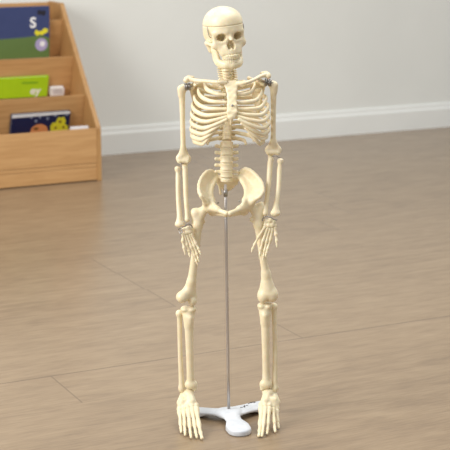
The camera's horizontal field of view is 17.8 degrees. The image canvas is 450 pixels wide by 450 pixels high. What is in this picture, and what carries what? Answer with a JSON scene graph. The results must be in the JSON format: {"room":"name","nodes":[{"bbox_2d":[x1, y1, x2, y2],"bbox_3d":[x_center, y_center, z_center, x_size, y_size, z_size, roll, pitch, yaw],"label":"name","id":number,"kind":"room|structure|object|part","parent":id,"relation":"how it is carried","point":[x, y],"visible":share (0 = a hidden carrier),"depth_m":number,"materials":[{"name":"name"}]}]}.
{"room":"science classroom","nodes":[
{"label":"science classroom","id":0,"kind":"room"},
{"bbox_2d":[0,127,449,449],"bbox_3d":[1.428,0.537,2.484,14.581,0.001,13.060,0,13,0],"label":"floor","id":1,"kind":"structure","parent":0,"point":[92,272],"depth_m":3.94,"materials":[{"name":"laminate"}]},
{"bbox_2d":[0,1,101,187],"bbox_3d":[-0.956,-0.510,5.615,0.800,0.664,0.523,-6,14,-26],"label":"bookcase","id":2,"kind":"object","parent":1,"relation":"on","point":[74,155],"visible":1,"depth_m":5.59,"materials":[{"name":"brown wood"}]},
{"bbox_2d":[0,6,48,59],"bbox_3d":[-0.818,-0.763,5.718,0.250,0.206,0.028,-6,14,-26],"label":"picture book","id":3,"kind":"object","parent":2,"relation":"on","point":[24,31],"visible":0.99,"depth_m":5.72,"materials":[{"name":"paper"}]},
{"bbox_2d":[0,75,48,98],"bbox_3d":[-0.806,-0.545,5.688,0.220,0.086,0.041,-6,14,-26],"label":"picture book","id":4,"kind":"object","parent":2,"relation":"on","point":[24,86],"visible":1,"depth_m":5.69,"materials":[{"name":"paper"}]},
{"bbox_3d":[-1.070,-0.569,5.836,0.764,0.640,0.012,-6,14,-26],"label":"panel","id":5,"kind":"part","parent":2,"relation":"part of","materials":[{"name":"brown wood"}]},
{"bbox_3d":[-0.959,-0.562,5.610,0.764,0.160,0.071,-6,14,-26],"label":"tier panel","id":6,"kind":"part","parent":2,"relation":"part of","materials":[{"name":"brown wood"}]},
{"bbox_2d":[9,110,70,133],"bbox_3d":[-0.722,-0.390,5.625,0.240,0.106,0.044,-6,14,-26],"label":"picture book","id":7,"kind":"object","parent":2,"relation":"on","point":[48,120],"visible":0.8,"depth_m":5.61,"materials":[{"name":"paper"}]},
{"bbox_3d":[-0.906,-0.407,5.535,0.764,0.150,0.066,-6,14,-26],"label":"tier panel","id":8,"kind":"part","parent":2,"relation":"part of","materials":[{"name":"brown wood"}]},
{"bbox_3d":[-0.843,-0.273,5.437,0.764,0.136,0.014,-6,14,-26],"label":"panel","id":9,"kind":"part","parent":2,"relation":"part of","materials":[{"name":"brown wood"}]},
{"bbox_3d":[-0.954,-0.247,5.670,0.764,0.015,0.506,-6,14,-26],"label":"shelf","id":10,"kind":"part","parent":2,"relation":"part of","materials":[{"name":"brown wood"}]},
{"bbox_3d":[-1.010,-0.722,5.678,0.764,0.150,0.071,-6,14,-26],"label":"tier panel","id":11,"kind":"part","parent":2,"relation":"part of","materials":[{"name":"brown wood"}]},
{"bbox_2d":[49,86,64,95],"bbox_3d":[-0.674,-0.537,5.764,0.058,0.038,0.029,-6,14,-26],"label":"book","id":12,"kind":"object","parent":2,"relation":"on","point":[53,90],"visible":1,"depth_m":5.76,"materials":[{"name":"paper"}]},
{"bbox_3d":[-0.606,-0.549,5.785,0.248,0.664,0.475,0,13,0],"label":"panel","id":13,"kind":"part","parent":2,"relation":"part of","materials":[{"name":"brown wood"}]},
{"bbox_2d":[70,126,87,129],"bbox_3d":[-0.564,-0.313,5.590,0.073,0.142,0.013,-6,14,-26],"label":"book","id":14,"kind":"object","parent":2,"relation":"on","point":[74,127],"visible":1,"depth_m":5.57,"materials":[{"name":"paper"}]},
{"bbox_2d":[186,184,259,436],"bbox_3d":[0.025,0.169,2.971,0.203,0.503,0.171,-3,13,-14],"label":"display stand","id":15,"kind":"object","parent":1,"relation":"on","point":[235,426],"visible":0.84,"depth_m":3.00,"materials":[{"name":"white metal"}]},
{"bbox_2d":[175,6,282,439],"bbox_3d":[0.010,-0.008,2.935,0.224,0.863,0.208,-1,13,-6],"label":"model","id":16,"kind":"object","parent":15,"relation":"attached to","point":[223,26],"visible":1,"depth_m":2.94},
{"bbox_2d":[0,0,449,127],"bbox_3d":[-0.506,-1.585,5.982,12.000,2.600,0.100,-6,14,-26],"label":"wall","id":17,"kind":"structure","parent":0,"point":[135,55],"depth_m":6.48,"materials":[{"name":"paint"}]},
{"bbox_2d":[101,102,449,155],"bbox_3d":[-0.480,-0.363,6.205,12.000,0.118,0.016,-6,14,-26],"label":"baseboard","id":18,"kind":"structure","parent":17,"relation":"attached to","point":[160,136],"depth_m":6.62,"materials":[{"name":"white wood"}]}
]}

